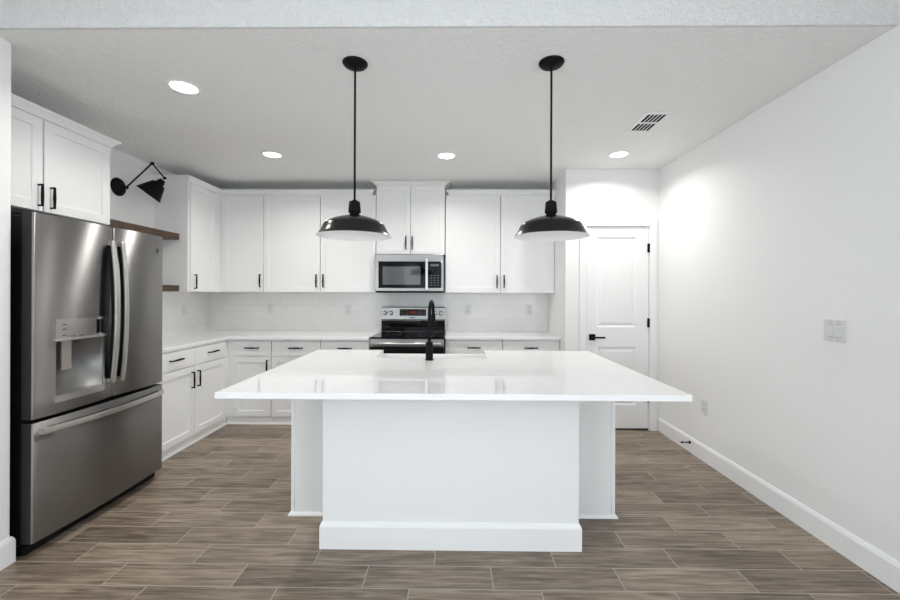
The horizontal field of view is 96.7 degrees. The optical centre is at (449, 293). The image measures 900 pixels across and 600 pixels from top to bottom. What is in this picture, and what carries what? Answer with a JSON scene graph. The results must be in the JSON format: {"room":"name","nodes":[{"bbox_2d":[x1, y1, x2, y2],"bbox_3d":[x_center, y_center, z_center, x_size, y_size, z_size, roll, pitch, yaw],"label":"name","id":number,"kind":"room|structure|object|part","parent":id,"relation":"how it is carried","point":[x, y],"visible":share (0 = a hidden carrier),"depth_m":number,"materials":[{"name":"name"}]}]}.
{"room":"kitchen","nodes":[
{"label":"kitchen","id":0,"kind":"room"},
{"bbox_2d":[0,37,10,541],"bbox_3d":[-2.615,-0.168,-1.277,0.738,3.050,6.590,0,0,1],"label":"wall","id":1,"kind":"structure","parent":0,"point":[5,46],"depth_m":1.99,"materials":[{"name":"paint"}]},
{"bbox_2d":[0,536,15,570],"bbox_3d":[-2.519,1.289,-1.271,0.564,0.135,6.604,0,0,1],"label":"baseboard","id":2,"kind":"structure","parent":1,"relation":"attached to","point":[7,546],"depth_m":1.99,"materials":[{"name":"paint"}]},
{"bbox_2d":[110,148,174,227],"bbox_3d":[-2.993,0.045,3.422,0.120,2.620,3.040,0,0,1],"label":"wall","id":3,"kind":"structure","parent":0,"point":[135,206],"depth_m":3.69,"materials":[{"name":"paint"}]},
{"bbox_2d":[11,93,120,224],"bbox_3d":[-2.695,-0.812,2.500,0.487,0.622,0.956,0,0,1],"label":"upper cabinet","id":4,"kind":"object","parent":3,"relation":"attached to","point":[60,166],"visible":0.96,"depth_m":2.54,"materials":[{"name":"paint"}]},
{"bbox_3d":[-2.503,-0.785,2.236,0.020,0.564,0.423,0,0,1],"label":"door","id":5,"kind":"part","parent":4,"relation":"part of","materials":[{"name":"paint"}]},
{"bbox_3d":[-2.477,-0.597,2.421,0.031,0.135,0.016,0,0,1],"label":"handle","id":6,"kind":"part","parent":4,"relation":"part of","materials":[{"name":"black metal"}]},
{"bbox_3d":[-2.477,-0.595,2.495,0.031,0.135,0.016,0,0,1],"label":"handle","id":7,"kind":"part","parent":4,"relation":"part of","materials":[{"name":"black metal"}]},
{"bbox_3d":[-2.694,-1.097,2.500,0.487,0.052,0.956,0,0,1],"label":"crown molding","id":8,"kind":"part","parent":4,"relation":"part of","materials":[{"name":"paint"}]},
{"bbox_3d":[-2.498,-0.785,2.692,0.020,0.564,0.469,0,0,1],"label":"door","id":9,"kind":"part","parent":4,"relation":"part of","materials":[{"name":"paint"}]},
{"bbox_2d":[110,162,166,202],"bbox_3d":[-2.806,-1.016,3.602,0.212,0.351,0.391,0,0,33],"label":"wall lamp","id":10,"kind":"object","parent":3,"relation":"attached to","point":[155,189],"visible":1,"depth_m":3.59,"materials":[{"name":"black metal"}]},
{"bbox_3d":[-2.916,-0.942,3.529,0.026,0.160,0.160,0,0,1],"label":"wall plate","id":11,"kind":"part","parent":10,"relation":"part of","materials":[{"name":"black metal"}]},
{"bbox_3d":[-2.800,-1.057,3.584,0.229,0.252,0.036,0,0,-15],"label":"arm","id":12,"kind":"part","parent":10,"relation":"part of","materials":[{"name":"black metal"}]},
{"bbox_3d":[-2.759,-0.953,3.663,0.206,0.225,0.204,0,0,20],"label":"lamp shade","id":13,"kind":"part","parent":10,"relation":"part of","materials":[{"name":"black metal"}]},
{"bbox_3d":[-2.675,-1.127,3.671,0.041,0.128,0.139,0,0,24],"label":"arm","id":14,"kind":"part","parent":10,"relation":"part of","materials":[{"name":"black metal"}]},
{"bbox_2d":[104,219,178,239],"bbox_3d":[-2.804,-0.562,3.475,0.250,0.059,0.957,0,0,1],"label":"shelf","id":15,"kind":"object","parent":3,"relation":"attached to","point":[166,235],"visible":0.39,"depth_m":3.50,"materials":[{"name":"brown wood"}]},
{"bbox_2d":[162,285,178,290],"bbox_3d":[-2.806,-0.054,3.475,0.250,0.057,0.957,0,0,1],"label":"shelf","id":16,"kind":"object","parent":3,"relation":"attached to","point":[164,287],"visible":0.25,"depth_m":3.83,"materials":[{"name":"brown wood"}]},
{"bbox_2d":[162,292,207,336],"bbox_3d":[-2.924,0.212,3.904,0.008,0.458,1.815,0,0,1],"label":"backsplash","id":17,"kind":"structure","parent":3,"relation":"attached to","point":[174,322],"depth_m":4.38,"materials":[{"name":"tile"}]},
{"bbox_2d":[183,305,186,315],"bbox_3d":[-2.911,0.182,4.394,0.009,0.116,0.072,0,0,1],"label":"wall outlet","id":18,"kind":"object","parent":17,"relation":"attached to","point":[184,306],"visible":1,"depth_m":4.38,"materials":[{"name":"white plastic"}]},
{"bbox_2d":[154,182,220,291],"bbox_3d":[-2.730,-0.564,4.232,0.382,1.093,0.555,0,0,1],"label":"upper cabinet","id":19,"kind":"object","parent":3,"relation":"attached to","point":[192,262],"visible":1,"depth_m":3.97,"materials":[{"name":"paint"}]},
{"bbox_3d":[-2.580,-0.561,4.193,0.020,1.080,0.440,0,0,1],"label":"door","id":20,"kind":"part","parent":19,"relation":"part of","materials":[{"name":"paint"}]},
{"bbox_2d":[152,175,373,194],"bbox_3d":[-1.887,-1.133,4.213,2.064,0.056,0.595,0,0,1],"label":"crown molding","id":21,"kind":"structure","parent":19,"relation":"attached to","point":[170,178],"depth_m":4.47,"materials":[{"name":"paint"}]},
{"bbox_2d":[222,189,547,334],"bbox_3d":[-0.815,0.053,4.859,4.206,2.620,0.120,0,0,1],"label":"wall","id":22,"kind":"structure","parent":0,"point":[375,190],"depth_m":4.80,"materials":[{"name":"paint"}]},
{"bbox_2d":[221,195,264,291],"bbox_3d":[-2.336,-0.563,4.635,0.490,1.093,0.359,0,0,1],"label":"upper cabinet","id":23,"kind":"object","parent":22,"relation":"attached to","point":[242,216],"visible":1,"depth_m":4.50,"materials":[{"name":"paint"}]},
{"bbox_2d":[264,195,376,292],"bbox_3d":[-1.456,-0.560,4.625,1.256,1.093,0.359,0,0,1],"label":"upper cabinet","id":24,"kind":"object","parent":22,"relation":"attached to","point":[296,259],"visible":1,"depth_m":4.49,"materials":[{"name":"paint"}]},
{"bbox_3d":[-1.770,-0.558,4.489,0.629,1.080,0.020,0,0,1],"label":"door","id":25,"kind":"part","parent":24,"relation":"part of","materials":[{"name":"paint"}]},
{"bbox_3d":[-1.140,-0.556,4.483,0.615,1.080,0.020,0,0,1],"label":"door","id":26,"kind":"part","parent":24,"relation":"part of","materials":[{"name":"paint"}]},
{"bbox_2d":[208,292,547,331],"bbox_3d":[-0.872,0.219,4.794,4.075,0.458,0.008,0,0,1],"label":"backsplash","id":27,"kind":"structure","parent":22,"relation":"attached to","point":[292,311],"depth_m":4.79,"materials":[{"name":"tile"}]},
{"bbox_2d":[267,304,272,313],"bbox_3d":[-2.158,0.187,4.801,0.072,0.116,0.009,0,0,1],"label":"wall outlet","id":28,"kind":"object","parent":27,"relation":"attached to","point":[269,306],"visible":1,"depth_m":4.80,"materials":[{"name":"white plastic"}]},
{"bbox_2d":[345,305,350,313],"bbox_3d":[-1.224,0.192,4.791,0.072,0.116,0.009,0,0,1],"label":"wall outlet","id":29,"kind":"object","parent":27,"relation":"attached to","point":[347,307],"visible":1,"depth_m":4.79,"materials":[{"name":"white plastic"}]},
{"bbox_2d":[465,305,470,314],"bbox_3d":[0.215,0.199,4.776,0.072,0.116,0.009,0,0,1],"label":"wall outlet","id":30,"kind":"object","parent":27,"relation":"attached to","point":[467,307],"visible":1,"depth_m":4.77,"materials":[{"name":"white plastic"}]},
{"bbox_2d":[526,305,531,314],"bbox_3d":[0.938,0.191,4.768,0.072,0.116,0.009,0,0,1],"label":"wall outlet","id":31,"kind":"object","parent":27,"relation":"attached to","point":[528,307],"visible":1,"depth_m":4.77,"materials":[{"name":"white plastic"}]},
{"bbox_2d":[371,181,449,256],"bbox_3d":[-0.440,-0.844,4.611,0.869,0.813,0.366,0,0,1],"label":"upper cabinet","id":32,"kind":"object","parent":22,"relation":"attached to","point":[413,213],"visible":0.86,"depth_m":4.47,"materials":[{"name":"paint"}]},
{"bbox_3d":[-0.632,-0.823,4.477,0.378,0.762,0.020,0,0,1],"label":"door","id":33,"kind":"part","parent":32,"relation":"part of","materials":[{"name":"paint"}]},
{"bbox_2d":[375,254,443,292],"bbox_3d":[-0.445,-0.222,4.570,0.757,0.424,0.430,0,0,1],"label":"microwave","id":34,"kind":"object","parent":32,"relation":"attached to","point":[394,273],"visible":1,"depth_m":4.39,"materials":[{"name":"silver metal"}]},
{"bbox_3d":[-0.529,-0.207,4.404,0.515,0.289,0.024,0,0,1],"label":"door","id":35,"kind":"part","parent":34,"relation":"part of","materials":[{"name":"black glass"}]},
{"bbox_3d":[-0.254,-0.208,4.373,0.032,0.343,0.040,0,0,1],"label":"handle","id":36,"kind":"part","parent":34,"relation":"part of","materials":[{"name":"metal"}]},
{"bbox_3d":[-0.167,-0.206,4.400,0.138,0.289,0.024,0,0,1],"label":"control panel","id":37,"kind":"part","parent":34,"relation":"part of","materials":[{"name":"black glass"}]},
{"bbox_3d":[-0.439,-1.229,4.591,0.869,0.043,0.326,0,0,1],"label":"crown molding","id":38,"kind":"part","parent":32,"relation":"part of","materials":[{"name":"paint"}]},
{"bbox_3d":[-0.250,-0.822,4.473,0.378,0.762,0.020,0,0,1],"label":"door","id":39,"kind":"part","parent":32,"relation":"part of","materials":[{"name":"paint"}]},
{"bbox_2d":[445,195,553,292],"bbox_3d":[0.559,-0.552,4.604,1.216,1.093,0.359,0,0,1],"label":"upper cabinet","id":40,"kind":"object","parent":22,"relation":"attached to","point":[482,254],"visible":0.99,"depth_m":4.46,"materials":[{"name":"paint"}]},
{"bbox_3d":[0.257,-0.551,4.468,0.604,1.080,0.020,0,0,1],"label":"door","id":41,"kind":"part","parent":40,"relation":"part of","materials":[{"name":"paint"}]},
{"bbox_2d":[447,190,554,195],"bbox_3d":[0.566,-1.124,4.461,1.203,0.056,0.046,0,0,1],"label":"crown molding","id":42,"kind":"structure","parent":40,"relation":"attached to","point":[450,192],"depth_m":4.45,"materials":[{"name":"paint"}]},
{"bbox_3d":[0.863,-0.549,4.461,0.595,1.080,0.020,0,0,1],"label":"door","id":43,"kind":"part","parent":40,"relation":"part of","materials":[{"name":"paint"}]},
{"bbox_2d":[0,27,893,188],"bbox_3d":[-0.420,-1.315,3.405,5.276,0.120,3.018,0,0,1],"label":"ceiling","id":44,"kind":"structure","parent":0,"point":[481,96],"depth_m":2.51,"materials":[{"name":"white paint"}]},
{"bbox_2d":[165,79,201,95],"bbox_3d":[-1.624,-1.257,2.441,0.192,0.006,0.192,0,0,1],"label":"recessed light","id":45,"kind":"object","parent":44,"relation":"in","point":[177,85],"visible":1,"depth_m":2.44,"materials":[{"name":"paint"}]},
{"bbox_2d":[261,151,283,158],"bbox_3d":[-1.611,-1.257,3.627,0.192,0.006,0.192,0,0,1],"label":"recessed light","id":46,"kind":"object","parent":44,"relation":"in","point":[269,154],"visible":1,"depth_m":3.62,"materials":[{"name":"paint"}]},
{"bbox_2d":[316,56,391,240],"bbox_3d":[-0.519,-0.784,2.180,0.403,0.944,0.403,0,0,1],"label":"pendant lamp","id":47,"kind":"object","parent":44,"relation":"hanging from","point":[354,226],"visible":1,"depth_m":2.15,"materials":[{"name":"black metal"}]},
{"bbox_3d":[-0.520,-0.370,2.180,0.403,0.114,0.403,0,0,1],"label":"lamp shade","id":48,"kind":"part","parent":47,"relation":"part of","materials":[{"name":"black metal"}]},
{"bbox_3d":[-0.518,-0.862,2.180,0.011,0.736,0.011,0,0,-33],"label":"rod","id":49,"kind":"part","parent":47,"relation":"part of","materials":[{"name":"black metal"}]},
{"bbox_2d":[436,152,456,159],"bbox_3d":[-0.033,-1.251,3.641,0.192,0.006,0.192,0,0,1],"label":"recessed light","id":50,"kind":"object","parent":44,"relation":"in","point":[443,155],"visible":1,"depth_m":3.63,"materials":[{"name":"paint"}]},
{"bbox_2d":[513,55,589,241],"bbox_3d":[0.548,-0.780,2.168,0.403,0.944,0.403,0,0,1],"label":"pendant lamp","id":51,"kind":"object","parent":44,"relation":"hanging from","point":[551,226],"visible":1,"depth_m":2.14,"materials":[{"name":"black metal"}]},
{"bbox_3d":[0.547,-0.366,2.168,0.403,0.114,0.403,0,0,1],"label":"lamp shade","id":52,"kind":"part","parent":51,"relation":"part of","materials":[{"name":"black metal"}]},
{"bbox_3d":[0.548,-0.858,2.168,0.011,0.736,0.011,0,0,-33],"label":"rod","id":53,"kind":"part","parent":51,"relation":"part of","materials":[{"name":"black metal"}]},
{"bbox_2d":[607,151,630,158],"bbox_3d":[1.515,-1.246,3.589,0.192,0.006,0.192,0,0,1],"label":"recessed light","id":54,"kind":"object","parent":44,"relation":"in","point":[617,154],"visible":1,"depth_m":3.58,"materials":[{"name":"paint"}]},
{"bbox_2d":[626,112,672,132],"bbox_3d":[1.444,-1.245,2.917,0.184,0.008,0.335,0,0,1],"label":"ceiling vent","id":55,"kind":"object","parent":44,"relation":"in","point":[648,121],"visible":1,"depth_m":2.90,"materials":[{"name":"metal"}]},
{"bbox_2d":[0,0,898,29],"bbox_3d":[-0.436,-1.471,1.889,5.276,0.430,0.015,0,0,1],"label":"wall header","id":56,"kind":"structure","parent":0,"point":[14,14],"depth_m":1.88,"materials":[{"name":"white paint"}]},
{"bbox_2d":[0,424,899,599],"bbox_3d":[-0.466,1.414,0.100,5.276,0.100,9.630,0,0,1],"label":"floor","id":57,"kind":"structure","parent":0,"point":[213,522],"depth_m":2.09,"materials":[{"name":"brown tile"}]},
{"bbox_2d":[10,211,163,555],"bbox_3d":[-2.486,0.464,2.514,0.854,1.787,0.915,0,0,1],"label":"refrigerator","id":58,"kind":"object","parent":57,"relation":"on","point":[86,297],"visible":0.97,"depth_m":2.29,"materials":[{"name":"silver metal"}]},
{"bbox_3d":[-2.160,0.115,2.293,0.076,1.070,0.479,0,0,1],"label":"door","id":59,"kind":"part","parent":58,"relation":"part of","materials":[{"name":"silver metal"}]},
{"bbox_3d":[-2.126,0.193,2.308,0.019,0.106,0.310,0,0,0],"label":"control panel","id":60,"kind":"part","parent":58,"relation":"part of","materials":[{"name":"silver metal"}]},
{"bbox_3d":[-2.214,1.331,2.511,0.048,0.046,0.903,0,0,1],"label":"kick plate","id":61,"kind":"part","parent":58,"relation":"part of","materials":[{"name":"black"}]},
{"bbox_3d":[-2.159,0.979,2.511,0.079,0.618,0.915,0,0,1],"label":"freezer drawer","id":62,"kind":"part","parent":58,"relation":"part of","materials":[{"name":"silver metal"}]},
{"bbox_3d":[-2.130,0.417,2.456,0.013,0.342,0.010,0,0,1],"label":"recess trim","id":63,"kind":"part","parent":58,"relation":"part of","materials":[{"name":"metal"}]},
{"bbox_3d":[-2.105,0.114,2.499,0.064,0.888,0.030,0,0,1],"label":"handle","id":64,"kind":"part","parent":58,"relation":"part of","materials":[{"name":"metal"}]},
{"bbox_3d":[-2.104,0.114,2.571,0.064,0.888,0.030,0,0,1],"label":"handle","id":65,"kind":"part","parent":58,"relation":"part of","materials":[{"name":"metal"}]},
{"bbox_3d":[-2.155,0.115,2.753,0.076,1.070,0.430,0,0,1],"label":"door","id":66,"kind":"part","parent":58,"relation":"part of","materials":[{"name":"silver metal"}]},
{"bbox_2d":[156,339,227,460],"bbox_3d":[-2.603,0.914,3.583,0.661,0.885,1.180,0,0,1],"label":"base cabinet","id":67,"kind":"object","parent":57,"relation":"on","point":[191,376],"visible":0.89,"depth_m":3.58,"materials":[{"name":"paint"}]},
{"bbox_3d":[-2.315,0.962,3.354,0.020,0.620,0.488,0,0,1],"label":"door","id":68,"kind":"part","parent":67,"relation":"part of","materials":[{"name":"paint"}]},
{"bbox_3d":[-2.314,0.567,3.354,0.020,0.150,0.488,0,0,1],"label":"drawer","id":69,"kind":"part","parent":67,"relation":"part of","materials":[{"name":"paint"}]},
{"bbox_3d":[-2.330,1.348,3.575,0.013,0.019,1.168,0,0,1],"label":"shoe molding","id":70,"kind":"part","parent":67,"relation":"part of","materials":[{"name":"paint"}]},
{"bbox_3d":[-2.309,0.567,3.853,0.020,0.150,0.495,0,0,1],"label":"drawer","id":71,"kind":"part","parent":67,"relation":"part of","materials":[{"name":"paint"}]},
{"bbox_3d":[-2.310,0.962,3.853,0.020,0.620,0.495,0,0,1],"label":"door","id":72,"kind":"part","parent":67,"relation":"part of","materials":[{"name":"paint"}]},
{"bbox_2d":[162,330,380,352],"bbox_3d":[-1.880,0.459,3.892,2.097,0.028,1.834,0,0,1],"label":"countertop","id":73,"kind":"structure","parent":67,"relation":"on","point":[175,342],"depth_m":4.15,"materials":[{"name":"white stone"}]},
{"bbox_2d":[226,339,271,423],"bbox_3d":[-2.088,0.916,4.465,0.471,0.885,0.694,0,0,1],"label":"base cabinet","id":74,"kind":"object","parent":57,"relation":"on","point":[247,359],"visible":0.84,"depth_m":4.16,"materials":[{"name":"paint"}]},
{"bbox_3d":[-2.092,1.349,4.164,0.471,0.019,0.013,0,0,1],"label":"shoe molding","id":75,"kind":"part","parent":74,"relation":"part of","materials":[{"name":"paint"}]},
{"bbox_3d":[-2.053,0.568,4.157,0.392,0.150,0.020,0,0,1],"label":"drawer","id":76,"kind":"part","parent":74,"relation":"part of","materials":[{"name":"paint"}]},
{"bbox_3d":[-2.055,0.963,4.157,0.392,0.620,0.020,0,0,1],"label":"door","id":77,"kind":"part","parent":74,"relation":"part of","materials":[{"name":"paint"}]},
{"bbox_2d":[272,340,369,424],"bbox_3d":[-1.339,0.919,4.457,1.019,0.885,0.694,0,0,1],"label":"base cabinet","id":78,"kind":"object","parent":57,"relation":"on","point":[283,351],"visible":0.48,"depth_m":4.14,"materials":[{"name":"paint"}]},
{"bbox_3d":[-1.344,1.352,4.156,1.019,0.019,0.013,0,0,1],"label":"shoe molding","id":79,"kind":"part","parent":78,"relation":"part of","materials":[{"name":"paint"}]},
{"bbox_3d":[-1.596,0.964,4.152,0.505,0.620,0.020,0,0,1],"label":"door","id":80,"kind":"part","parent":78,"relation":"part of","materials":[{"name":"paint"}]},
{"bbox_3d":[-1.595,0.569,4.152,0.505,0.150,0.020,0,0,1],"label":"drawer","id":81,"kind":"part","parent":78,"relation":"part of","materials":[{"name":"paint"}]},
{"bbox_3d":[-1.085,0.571,4.147,0.501,0.150,0.020,0,0,1],"label":"drawer","id":82,"kind":"part","parent":78,"relation":"part of","materials":[{"name":"paint"}]},
{"bbox_2d":[370,307,444,353],"bbox_3d":[-0.438,0.761,4.404,0.762,1.206,0.755,0,0,1],"label":"range","id":83,"kind":"object","parent":57,"relation":"on","point":[404,330],"visible":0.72,"depth_m":4.60,"materials":[{"name":"black"}]},
{"bbox_3d":[-0.441,0.507,4.056,0.698,0.026,0.057,0,0,1],"label":"handle","id":84,"kind":"part","parent":83,"relation":"part of","materials":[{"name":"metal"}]},
{"bbox_3d":[-0.442,0.844,4.099,0.754,0.611,0.042,0,0,1],"label":"oven door","id":85,"kind":"part","parent":83,"relation":"part of","materials":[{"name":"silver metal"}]},
{"bbox_3d":[-0.441,0.499,4.101,0.758,0.070,0.038,0,0,1],"label":"trim","id":86,"kind":"part","parent":83,"relation":"part of","materials":[{"name":"silver metal"}]},
{"bbox_2d":[370,331,444,338],"bbox_3d":[-0.437,0.453,4.398,0.762,0.013,0.641,0,0,1],"label":"cooktop","id":87,"kind":"object","parent":83,"relation":"in","point":[383,334],"depth_m":4.27,"materials":[{"name":"black glass"}]},
{"bbox_3d":[-0.434,0.380,4.707,0.746,0.131,0.005,0,0,1],"label":"panel","id":88,"kind":"part","parent":83,"relation":"part of","materials":[{"name":"black glass"}]},
{"bbox_2d":[288,399,617,551],"bbox_3d":[0.018,0.924,2.650,2.019,0.885,1.049,0,0,1],"label":"kitchen island","id":89,"kind":"object","parent":57,"relation":"on","point":[442,475],"visible":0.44,"depth_m":2.14,"materials":[{"name":"paint"}]},
{"bbox_3d":[-0.834,1.353,2.767,0.317,0.019,0.634,0,0,1],"label":"shoe molding","id":90,"kind":"part","parent":89,"relation":"part of","materials":[{"name":"paint"}]},
{"bbox_3d":[0.002,1.295,2.278,1.397,0.142,0.304,0,0,1],"label":"baseboard","id":91,"kind":"part","parent":89,"relation":"part of","materials":[{"name":"paint"}]},
{"bbox_2d":[215,350,692,401],"bbox_3d":[0.017,0.466,2.496,2.152,0.028,1.393,0,0,1],"label":"island countertop","id":92,"kind":"structure","parent":89,"relation":"on","point":[319,374],"depth_m":2.09,"materials":[{"name":"white stone"}]},
{"bbox_2d":[425,300,435,360],"bbox_3d":[-0.133,0.247,2.812,0.058,0.408,0.238,0,0,4],"label":"faucet","id":93,"kind":"object","parent":92,"relation":"on","point":[431,317],"visible":1,"depth_m":2.71,"materials":[{"name":"black metal"}]},
{"bbox_3d":[-0.131,0.189,2.817,0.023,0.292,0.214,0,0,5],"label":"spout","id":94,"kind":"part","parent":93,"relation":"part of","materials":[{"name":"black metal"}]},
{"bbox_2d":[379,354,485,357],"bbox_3d":[-0.133,0.601,2.993,0.833,0.239,0.427,0,0,1],"label":"farmhouse sink","id":95,"kind":"object","parent":92,"relation":"in","point":[382,355],"visible":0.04,"depth_m":3.18,"materials":[{"name":"white ceramic"}]},
{"bbox_3d":[0.860,1.360,2.749,0.334,0.019,0.634,0,0,1],"label":"shoe molding","id":96,"kind":"part","parent":89,"relation":"part of","materials":[{"name":"paint"}]},
{"bbox_2d":[445,339,558,353],"bbox_3d":[0.555,0.925,4.486,1.209,0.885,0.594,0,0,1],"label":"base cabinet","id":97,"kind":"object","parent":57,"relation":"on","point":[452,346],"visible":0.2,"depth_m":4.22,"materials":[{"name":"paint"}]},
{"bbox_3d":[0.252,0.576,4.232,0.598,0.150,0.020,0,0,1],"label":"drawer","id":98,"kind":"part","parent":97,"relation":"part of","materials":[{"name":"paint"}]},
{"bbox_2d":[445,331,560,339],"bbox_3d":[0.556,0.468,4.486,1.211,0.028,0.594,0,0,1],"label":"countertop","id":99,"kind":"structure","parent":97,"relation":"on","point":[449,334],"depth_m":4.32,"materials":[{"name":"white stone"}]},
{"bbox_3d":[0.854,0.578,4.226,0.592,0.150,0.020,0,0,1],"label":"drawer","id":100,"kind":"part","parent":97,"relation":"part of","materials":[{"name":"paint"}]},
{"bbox_2d":[548,169,659,430],"bbox_3d":[1.633,0.062,4.393,0.940,2.620,0.760,0,0,1],"label":"wall","id":101,"kind":"structure","parent":0,"point":[579,193],"depth_m":4.02,"materials":[{"name":"paint"}]},
{"bbox_2d":[586,227,649,429],"bbox_3d":[1.687,0.350,4.005,0.630,2.039,0.095,0,0,1],"label":"door","id":102,"kind":"structure","parent":101,"relation":"in","point":[617,320],"depth_m":4.02,"materials":[{"name":"paint"}]},
{"bbox_3d":[1.469,0.438,3.990,0.145,0.062,0.060,0,0,1],"label":"handle","id":103,"kind":"part","parent":102,"relation":"part of","materials":[{"name":"black metal"}]},
{"bbox_2d":[579,219,656,430],"bbox_3d":[1.682,0.314,4.054,0.768,2.117,0.117,0,0,1],"label":"trim","id":104,"kind":"structure","parent":101,"relation":"attached to","point":[651,223],"depth_m":4.00,"materials":[{"name":"paint"}]},
{"bbox_2d":[659,0,899,561],"bbox_3d":[2.118,-0.151,0.132,0.120,3.050,9.510,0,0,1],"label":"wall","id":105,"kind":"structure","parent":0,"point":[785,221],"depth_m":2.35,"materials":[{"name":"paint"}]},
{"bbox_2d":[701,399,706,414],"bbox_3d":[2.084,0.927,3.281,0.009,0.116,0.072,0,0,1],"label":"wall outlet","id":106,"kind":"object","parent":105,"relation":"attached to","point":[703,402],"visible":1,"depth_m":3.28,"materials":[{"name":"white plastic"}]},
{"bbox_2d":[658,417,899,593],"bbox_3d":[2.041,1.306,-0.308,0.014,0.135,8.629,0,0,1],"label":"baseboard","id":107,"kind":"structure","parent":105,"relation":"attached to","point":[883,567],"depth_m":2.35,"materials":[{"name":"paint"}]},
{"bbox_2d":[824,319,845,342],"bbox_3d":[2.073,0.200,2.158,0.012,0.117,0.125,0,0,1],"label":"light switch","id":108,"kind":"object","parent":105,"relation":"attached to","point":[834,330],"visible":1,"depth_m":2.15,"materials":[{"name":"white plastic"}]}
]}

